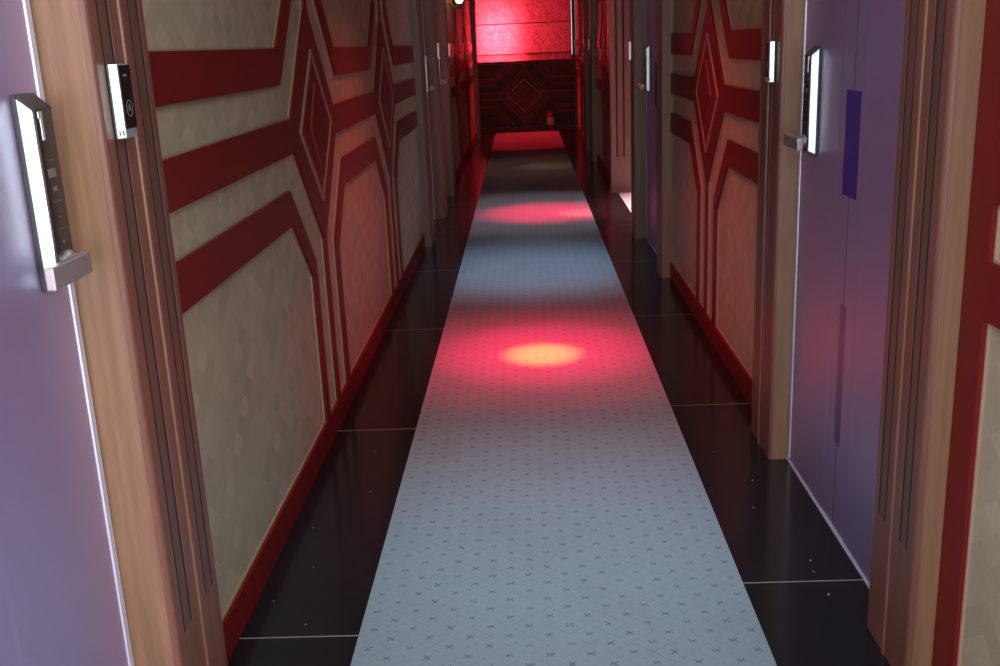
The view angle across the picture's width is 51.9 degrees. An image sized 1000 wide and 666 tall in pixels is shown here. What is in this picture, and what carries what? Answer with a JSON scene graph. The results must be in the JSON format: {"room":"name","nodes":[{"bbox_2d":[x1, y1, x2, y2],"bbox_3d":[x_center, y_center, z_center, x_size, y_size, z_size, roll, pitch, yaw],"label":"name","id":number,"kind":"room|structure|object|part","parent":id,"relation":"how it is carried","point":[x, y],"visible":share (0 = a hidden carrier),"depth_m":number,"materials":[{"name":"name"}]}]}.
{"room":"hotel corridor","nodes":[
{"label":"hotel corridor","id":0,"kind":"room"},
{"bbox_2d":[228,129,889,665],"bbox_3d":[1.212,-0.546,7.147,3.885,0.120,21.100,-2,16,2],"label":"floor","id":1,"kind":"structure","parent":0,"point":[322,577],"depth_m":3.35,"materials":[{"name":"black tile"}]},
{"bbox_2d":[142,0,424,661],"bbox_3d":[-0.654,-0.995,4.589,0.040,2.283,5.375,-2,16,2],"label":"wall","id":2,"kind":"structure","parent":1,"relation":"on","point":[287,129],"depth_m":3.10,"materials":[{"name":"paint"}]},
{"bbox_3d":[-0.614,0.057,4.885,0.025,0.097,5.375,-2,16,2],"label":"skirting","id":3,"kind":"part","parent":2,"relation":"part of","materials":[{"name":"red paint"}]},
{"bbox_2d":[446,0,476,180],"bbox_3d":[-0.478,-3.325,12.842,0.040,2.283,6.100,-2,16,2],"label":"panel","id":4,"kind":"object","parent":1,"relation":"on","point":[459,21],"visible":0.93,"depth_m":12.77,"materials":[{"name":"paper"}]},
{"bbox_2d":[448,0,462,9],"bbox_3d":[-0.457,-3.520,10.812,0.168,0.225,0.116,-2,16,2],"label":"wall sconce","id":5,"kind":"object","parent":4,"relation":"attached to","point":[457,1],"visible":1,"depth_m":10.81,"materials":[{"name":"gold metal"}]},
{"bbox_3d":[-0.438,-2.274,13.138,0.025,0.097,6.100,-2,16,2],"label":"skirting","id":6,"kind":"part","parent":4,"relation":"part of","materials":[{"name":"red paint"}]},
{"bbox_2d":[546,106,557,130],"bbox_3d":[0.842,-3.500,16.753,0.172,0.392,0.122,10,20,38],"label":"fire extinguisher","id":7,"kind":"object","parent":1,"relation":"on","point":[550,115],"visible":1,"depth_m":16.72,"materials":[{"name":"red metal"}]},
{"bbox_2d":[350,131,776,665],"bbox_3d":[0.236,-0.567,7.136,1.023,0.007,19.850,-2,16,2],"label":"carpet runner","id":8,"kind":"object","parent":1,"relation":"on","point":[553,507],"visible":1,"depth_m":3.32,"materials":[{"name":"grey carpet"}]},
{"bbox_2d":[572,57,576,122],"bbox_3d":[0.407,-4.561,16.788,1.755,2.450,0.200,-2,16,2],"label":"wall","id":9,"kind":"structure","parent":0,"point":[572,57],"depth_m":16.83,"materials":[{"name":"paint"}]},
{"bbox_2d":[475,0,571,63],"bbox_3d":[0.347,-4.930,16.523,1.616,1.112,0.050,-2,16,2],"label":"blind","id":10,"kind":"object","parent":9,"relation":"attached to","point":[508,31],"visible":0.94,"depth_m":16.53,"materials":[{"name":"red fabric"}]},
{"bbox_3d":[0.345,-4.979,16.506,1.596,0.015,0.015,-2,16,2],"label":"fold rod","id":11,"kind":"part","parent":10,"relation":"part of","materials":[{"name":"red"}]},
{"bbox_3d":[0.364,-4.524,16.634,1.596,0.015,0.015,-2,16,2],"label":"fold rod","id":12,"kind":"part","parent":10,"relation":"part of","materials":[{"name":"red"}]},
{"bbox_2d":[478,59,575,132],"bbox_3d":[0.427,-3.882,16.846,1.603,1.110,0.040,-2,16,2],"label":"panel","id":13,"kind":"object","parent":9,"relation":"attached to","point":[513,96],"visible":0.88,"depth_m":16.84,"materials":[{"name":"red wood"}]},
{"bbox_3d":[0.449,-3.378,16.993,1.603,0.060,0.025,-2,16,2],"label":"skirting","id":14,"kind":"part","parent":13,"relation":"part of","materials":[{"name":"red paint"}]},
{"bbox_2d":[571,0,574,56],"bbox_3d":[0.407,-4.991,16.661,1.602,1.055,0.050,-2,16,2],"label":"window","id":15,"kind":"structure","parent":9,"relation":"in","point":[572,1],"depth_m":16.64,"materials":[{"name":"grey"}]},
{"bbox_3d":[-0.732,-1.717,6.858,0.100,2.450,21.100,-2,16,2],"label":"wall","id":16,"kind":"structure","parent":0,"visible":0},
{"bbox_2d":[0,0,133,665],"bbox_3d":[-0.741,0.017,1.309,0.135,2.120,0.960,-2,16,2],"label":"door","id":17,"kind":"structure","parent":16,"relation":"in","point":[62,603],"depth_m":1.63,"materials":[{"name":"paint"}]},
{"bbox_3d":[-0.742,-0.225,1.651,0.008,0.311,0.071,-2,16,2],"label":"plate","id":18,"kind":"part","parent":17,"relation":"part of","materials":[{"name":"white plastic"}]},
{"bbox_3d":[-0.715,-0.221,1.651,0.004,0.273,0.060,-2,16,2],"label":"touch panel","id":19,"kind":"part","parent":17,"relation":"part of","materials":[{"name":"black glass"}]},
{"bbox_2d":[47,158,69,255],"bbox_3d":[-0.712,-0.200,1.656,0.001,0.159,0.031,-2,16,2],"label":"keypad","id":20,"kind":"object","parent":17,"relation":"attached to","point":[58,229],"depth_m":1.65,"materials":[{"name":"grey plastic"}]},
{"bbox_3d":[-0.676,-0.098,1.611,0.016,0.036,0.138,-2,16,2],"label":"lever","id":21,"kind":"part","parent":17,"relation":"part of","materials":[{"name":"silver metal"}]},
{"bbox_2d":[29,0,227,665],"bbox_3d":[-0.719,-0.309,1.856,0.140,2.450,0.270,-2,16,2],"label":"door frame","id":22,"kind":"structure","parent":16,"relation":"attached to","point":[130,310],"depth_m":1.87,"materials":[{"name":"brown wood"}]},
{"bbox_2d":[105,63,136,139],"bbox_3d":[-0.649,-0.399,1.767,0.021,0.127,0.061,-2,16,2],"label":"doorbell","id":23,"kind":"object","parent":22,"relation":"attached to","point":[118,75],"visible":1,"depth_m":1.75,"materials":[{"name":"black plastic"}]},
{"bbox_3d":[-0.658,-0.399,1.768,0.004,0.127,0.061,-2,16,2],"label":"plate","id":24,"kind":"part","parent":23,"relation":"part of","materials":[{"name":"white plastic"}]},
{"bbox_3d":[-0.641,-0.406,1.765,0.003,0.106,0.051,-2,16,2],"label":"panel","id":25,"kind":"part","parent":23,"relation":"part of","materials":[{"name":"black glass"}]},
{"bbox_3d":[-0.665,-0.446,1.747,0.005,2.132,0.033,-2,16,2],"label":"flute panel","id":26,"kind":"part","parent":22,"relation":"part of","materials":[{"name":"brown wood"}]},
{"bbox_3d":[-0.662,-0.485,1.883,0.005,2.132,0.034,-2,16,2],"label":"flute panel","id":27,"kind":"part","parent":22,"relation":"part of","materials":[{"name":"brown wood"}]},
{"bbox_2d":[409,0,435,246],"bbox_3d":[-0.603,-1.841,7.278,0.140,2.450,0.260,-2,16,2],"label":"pilaster","id":28,"kind":"object","parent":16,"relation":"attached to","point":[415,6],"visible":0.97,"depth_m":7.27,"materials":[{"name":"brown wood"}]},
{"bbox_3d":[-0.549,-1.978,7.171,0.005,2.132,0.031,-2,16,2],"label":"flute panel","id":29,"kind":"part","parent":28,"relation":"part of","materials":[{"name":"brown wood"}]},
{"bbox_3d":[-0.547,-2.015,7.302,0.005,2.132,0.033,-2,16,2],"label":"flute panel","id":30,"kind":"part","parent":28,"relation":"part of","materials":[{"name":"brown wood"}]},
{"bbox_2d":[421,0,434,219],"bbox_3d":[-0.600,-1.853,7.929,0.135,2.120,1.000,-2,16,2],"label":"door","id":31,"kind":"structure","parent":16,"relation":"in","point":[428,86],"depth_m":8.22,"materials":[{"name":"paint"}]},
{"bbox_3d":[-0.576,-2.069,8.194,0.004,0.273,0.060,-2,16,2],"label":"touch panel","id":32,"kind":"part","parent":31,"relation":"part of","materials":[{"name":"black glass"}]},
{"bbox_2d":[422,0,446,218],"bbox_3d":[-0.577,-2.186,8.500,0.140,2.450,0.280,-2,16,2],"label":"pilaster","id":33,"kind":"object","parent":16,"relation":"attached to","point":[429,6],"visible":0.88,"depth_m":8.48,"materials":[{"name":"brown wood"}]},
{"bbox_2d":[436,43,439,58],"bbox_3d":[-0.507,-2.322,8.449,0.021,0.127,0.061,-2,16,2],"label":"doorbell","id":34,"kind":"object","parent":33,"relation":"attached to","point":[437,44],"visible":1,"depth_m":8.43,"materials":[{"name":"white plastic"}]},
{"bbox_3d":[-0.523,-2.322,8.389,0.005,2.132,0.035,-2,16,2],"label":"flute panel","id":35,"kind":"part","parent":33,"relation":"part of","materials":[{"name":"brown wood"}]},
{"bbox_3d":[-0.516,-2.188,8.498,0.018,2.450,0.280,-2,16,2],"label":"fluted moulding","id":36,"kind":"part","parent":33,"relation":"part of","materials":[{"name":"red wood"}]},
{"bbox_2d":[439,58,445,85],"bbox_3d":[-0.573,-2.204,9.175,0.135,2.120,1.030,-2,16,2],"label":"door handle","id":37,"kind":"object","parent":16,"relation":"in","point":[441,80],"depth_m":9.44,"materials":[{"name":"paint"}]},
{"bbox_2d":[436,0,456,195],"bbox_3d":[-0.550,-2.540,9.755,0.140,2.450,0.270,-2,16,2],"label":"pilaster","id":38,"kind":"object","parent":16,"relation":"attached to","point":[441,5],"visible":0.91,"depth_m":9.73,"materials":[{"name":"brown wood"}]},
{"bbox_2d":[448,43,450,56],"bbox_3d":[-0.480,-2.676,9.710,0.021,0.127,0.061,-2,16,2],"label":"doorbell","id":39,"kind":"object","parent":38,"relation":"attached to","point":[449,52],"visible":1,"depth_m":9.69,"materials":[{"name":"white plastic"}]},
{"bbox_3d":[-0.496,-2.677,9.647,0.005,2.132,0.033,-2,16,2],"label":"flute panel","id":40,"kind":"part","parent":38,"relation":"part of","materials":[{"name":"brown wood"}]},
{"bbox_3d":[-0.489,-2.542,9.753,0.018,2.450,0.270,-2,16,2],"label":"fluted moulding","id":41,"kind":"part","parent":38,"relation":"part of","materials":[{"name":"red wood"}]},
{"bbox_2d":[470,0,480,137],"bbox_3d":[-0.418,-4.278,15.908,0.140,2.450,0.320,-2,16,2],"label":"pilaster","id":42,"kind":"object","parent":16,"relation":"attached to","point":[472,2],"visible":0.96,"depth_m":15.83,"materials":[{"name":"brown wood"}]},
{"bbox_3d":[1.268,-3.586,13.189,0.120,2.450,7.820,-2,16,2],"label":"wall","id":43,"kind":"structure","parent":0,"visible":0},
{"bbox_2d":[574,0,583,140],"bbox_3d":[1.182,-4.018,15.046,0.040,2.283,3.285,-2,16,2],"label":"panel","id":44,"kind":"object","parent":43,"relation":"attached to","point":[578,43],"visible":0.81,"depth_m":15.48,"materials":[{"name":"wood"}]},
{"bbox_3d":[1.233,-2.967,15.342,0.025,0.097,3.285,-2,16,2],"label":"skirting","id":45,"kind":"part","parent":44,"relation":"part of","materials":[{"name":"red paint"}]},
{"bbox_2d":[582,0,590,150],"bbox_3d":[1.142,-3.607,13.284,0.135,2.450,0.330,-2,16,2],"label":"pilaster","id":46,"kind":"object","parent":43,"relation":"attached to","point":[585,19],"visible":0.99,"depth_m":13.23,"materials":[{"name":"brown wood"}]},
{"bbox_3d":[1.083,-3.605,13.286,0.018,2.450,0.330,-2,16,2],"label":"fluted moulding","id":47,"kind":"part","parent":46,"relation":"part of","materials":[{"name":"red wood"}]},
{"bbox_2d":[588,0,597,161],"bbox_3d":[1.115,-3.254,12.033,0.135,2.450,0.270,-2,16,2],"label":"pilaster","id":48,"kind":"object","parent":43,"relation":"attached to","point":[591,3],"visible":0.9,"depth_m":12.01,"materials":[{"name":"brown wood"}]},
{"bbox_3d":[1.057,-3.252,12.035,0.018,2.450,0.270,-2,16,2],"label":"fluted moulding","id":49,"kind":"part","parent":48,"relation":"part of","materials":[{"name":"red wood"}]},
{"bbox_2d":[595,0,608,179],"bbox_3d":[1.091,-2.816,10.791,0.040,2.283,2.360,-2,16,2],"label":"panel","id":50,"kind":"object","parent":43,"relation":"attached to","point":[600,5],"visible":0.7,"depth_m":11.11,"materials":[{"name":"paper"}]},
{"bbox_3d":[1.143,-1.765,11.086,0.025,0.097,2.360,-2,16,2],"label":"skirting","id":51,"kind":"part","parent":50,"relation":"part of","materials":[{"name":"red paint"}]},
{"bbox_2d":[607,0,630,192],"bbox_3d":[1.131,-2.539,9.491,0.255,2.450,0.290,-2,16,2],"label":"pilaster","id":52,"kind":"object","parent":43,"relation":"attached to","point":[618,11],"visible":0.67,"depth_m":9.46,"materials":[{"name":"red wood"}]},
{"bbox_3d":[1.060,-0.844,3.481,0.120,2.450,7.960,-2,16,2],"label":"wall","id":53,"kind":"structure","parent":0,"visible":0},
{"bbox_2d":[630,0,645,237],"bbox_3d":[1.000,-1.895,7.223,0.160,2.450,0.190,-2,16,2],"label":"pilaster","id":54,"kind":"object","parent":53,"relation":"attached to","point":[637,7],"visible":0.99,"depth_m":7.25,"materials":[{"name":"brown wood"}]},
{"bbox_2d":[628,42,631,59],"bbox_3d":[0.911,-1.982,7.215,0.021,0.127,0.061,-2,16,2],"label":"doorbell","id":55,"kind":"object","parent":54,"relation":"attached to","point":[629,43],"visible":1,"depth_m":7.19,"materials":[{"name":"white plastic"}]},
{"bbox_3d":[0.921,-2.034,7.142,0.005,2.132,0.020,-2,16,2],"label":"flute panel","id":56,"kind":"part","parent":54,"relation":"part of","materials":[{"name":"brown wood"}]},
{"bbox_3d":[0.929,-1.892,7.225,0.018,2.450,0.190,-2,16,2],"label":"fluted moulding","id":57,"kind":"part","parent":54,"relation":"part of","materials":[{"name":"red wood"}]},
{"bbox_2d":[638,0,656,254],"bbox_3d":[1.002,-1.561,6.647,0.135,2.120,1.100,-2,16,2],"label":"door","id":58,"kind":"structure","parent":53,"relation":"in","point":[650,85],"depth_m":6.91,"materials":[{"name":"paint"}]},
{"bbox_3d":[0.980,-1.776,6.913,0.004,0.273,0.060,-2,16,2],"label":"touch panel","id":59,"kind":"part","parent":58,"relation":"part of","materials":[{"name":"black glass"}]},
{"bbox_3d":[1.006,-1.782,6.911,0.008,0.311,0.071,-2,16,2],"label":"plate","id":60,"kind":"part","parent":58,"relation":"part of","materials":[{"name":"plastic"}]},
{"bbox_3d":[1.011,-1.607,6.634,0.005,0.278,0.124,-2,16,2],"label":"push plate","id":61,"kind":"part","parent":58,"relation":"part of","materials":[{"name":"purple metal"}]},
{"bbox_2d":[657,0,673,277],"bbox_3d":[0.986,-1.542,5.974,0.135,2.450,0.205,-2,16,2],"label":"pilaster","id":62,"kind":"object","parent":53,"relation":"attached to","point":[664,7],"visible":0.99,"depth_m":6.02,"materials":[{"name":"brown wood"}]},
{"bbox_3d":[0.922,-1.709,5.988,0.005,2.132,0.024,-2,16,2],"label":"flute panel","id":63,"kind":"part","parent":62,"relation":"part of","materials":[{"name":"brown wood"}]},
{"bbox_3d":[0.927,-1.540,5.976,0.018,2.450,0.205,-2,16,2],"label":"fluted moulding","id":64,"kind":"part","parent":62,"relation":"part of","materials":[{"name":"red wood"}]},
{"bbox_2d":[670,0,761,406],"bbox_3d":[0.961,-1.092,4.686,0.040,2.283,2.540,-2,16,2],"label":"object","id":65,"kind":"structure","parent":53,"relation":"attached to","point":[716,44],"depth_m":4.57,"materials":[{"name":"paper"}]},
{"bbox_3d":[1.012,-0.041,4.982,0.025,0.097,2.540,-2,16,2],"label":"skirting","id":66,"kind":"part","parent":65,"relation":"part of","materials":[{"name":"red paint"}]},
{"bbox_2d":[751,0,804,458],"bbox_3d":[0.929,-0.788,3.303,0.135,2.450,0.287,-2,16,2],"label":"door frame","id":67,"kind":"structure","parent":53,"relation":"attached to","point":[782,20],"depth_m":3.35,"materials":[{"name":"brown wood"}]},
{"bbox_3d":[0.865,-0.961,3.339,0.005,2.132,0.037,-2,16,2],"label":"flute panel","id":68,"kind":"part","parent":67,"relation":"part of","materials":[{"name":"brown wood"}]},
{"bbox_3d":[0.870,-0.786,3.305,0.018,2.450,0.287,-2,16,2],"label":"fluted moulding","id":69,"kind":"part","parent":67,"relation":"part of","materials":[{"name":"red wood"}]},
{"bbox_2d":[765,41,775,82],"bbox_3d":[0.852,-0.855,3.237,0.021,0.127,0.061,-2,16,2],"label":"doorbell","id":70,"kind":"object","parent":67,"relation":"attached to","point":[770,50],"visible":1,"depth_m":3.22,"materials":[{"name":"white plastic"}]},
{"bbox_3d":[0.843,-0.862,3.236,0.003,0.106,0.051,-2,16,2],"label":"panel","id":71,"kind":"part","parent":70,"relation":"part of","materials":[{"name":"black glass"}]},
{"bbox_3d":[0.860,-0.855,3.237,0.004,0.127,0.061,-2,16,2],"label":"plate","id":72,"kind":"part","parent":70,"relation":"part of","materials":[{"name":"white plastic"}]},
{"bbox_3d":[0.862,-0.920,3.194,0.005,2.132,0.036,-2,16,2],"label":"flute panel","id":73,"kind":"part","parent":67,"relation":"part of","materials":[{"name":"brown wood"}]},
{"bbox_2d":[784,0,905,587],"bbox_3d":[0.918,-0.450,2.715,0.135,2.120,1.030,-2,16,2],"label":"door","id":74,"kind":"structure","parent":53,"relation":"in","point":[846,144],"depth_m":2.80,"materials":[{"name":"paint"}]},
{"bbox_3d":[0.865,-0.564,3.029,0.016,0.036,0.160,-2,16,2],"label":"lever","id":75,"kind":"part","parent":74,"relation":"part of","materials":[{"name":"silver metal"}]},
{"bbox_3d":[0.896,-0.672,3.005,0.004,0.273,0.060,-2,16,2],"label":"touch panel","id":76,"kind":"part","parent":74,"relation":"part of","materials":[{"name":"black glass"}]},
{"bbox_3d":[0.923,-0.678,3.002,0.008,0.311,0.071,-2,16,2],"label":"plate","id":77,"kind":"part","parent":74,"relation":"part of","materials":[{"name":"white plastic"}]},
{"bbox_3d":[0.927,-0.496,2.701,0.005,0.278,0.124,-2,16,2],"label":"push plate","id":78,"kind":"part","parent":74,"relation":"part of","materials":[{"name":"purple"}]},
{"bbox_2d":[867,0,985,665],"bbox_3d":[0.902,-0.434,2.048,0.135,2.450,0.262,-2,16,2],"label":"door frame","id":79,"kind":"structure","parent":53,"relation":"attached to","point":[943,41],"depth_m":2.10,"materials":[{"name":"brown wood"}]},
{"bbox_3d":[0.838,-0.604,2.077,0.005,2.132,0.033,-2,16,2],"label":"flute panel","id":80,"kind":"part","parent":79,"relation":"part of","materials":[{"name":"brown wood"}]},
{"bbox_3d":[0.835,-0.567,1.945,0.005,2.132,0.032,-2,16,2],"label":"flute panel","id":81,"kind":"part","parent":79,"relation":"part of","materials":[{"name":"brown wood"}]},
{"bbox_2d":[931,0,999,665],"bbox_3d":[0.878,0.000,0.821,0.040,2.283,2.336,-2,16,2],"label":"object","id":82,"kind":"structure","parent":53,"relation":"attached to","point":[967,618],"depth_m":1.98,"materials":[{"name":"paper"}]},
{"bbox_3d":[0.929,1.051,1.117,0.025,0.097,2.336,-2,16,2],"label":"skirting","id":83,"kind":"part","parent":82,"relation":"part of","materials":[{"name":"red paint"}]}
]}

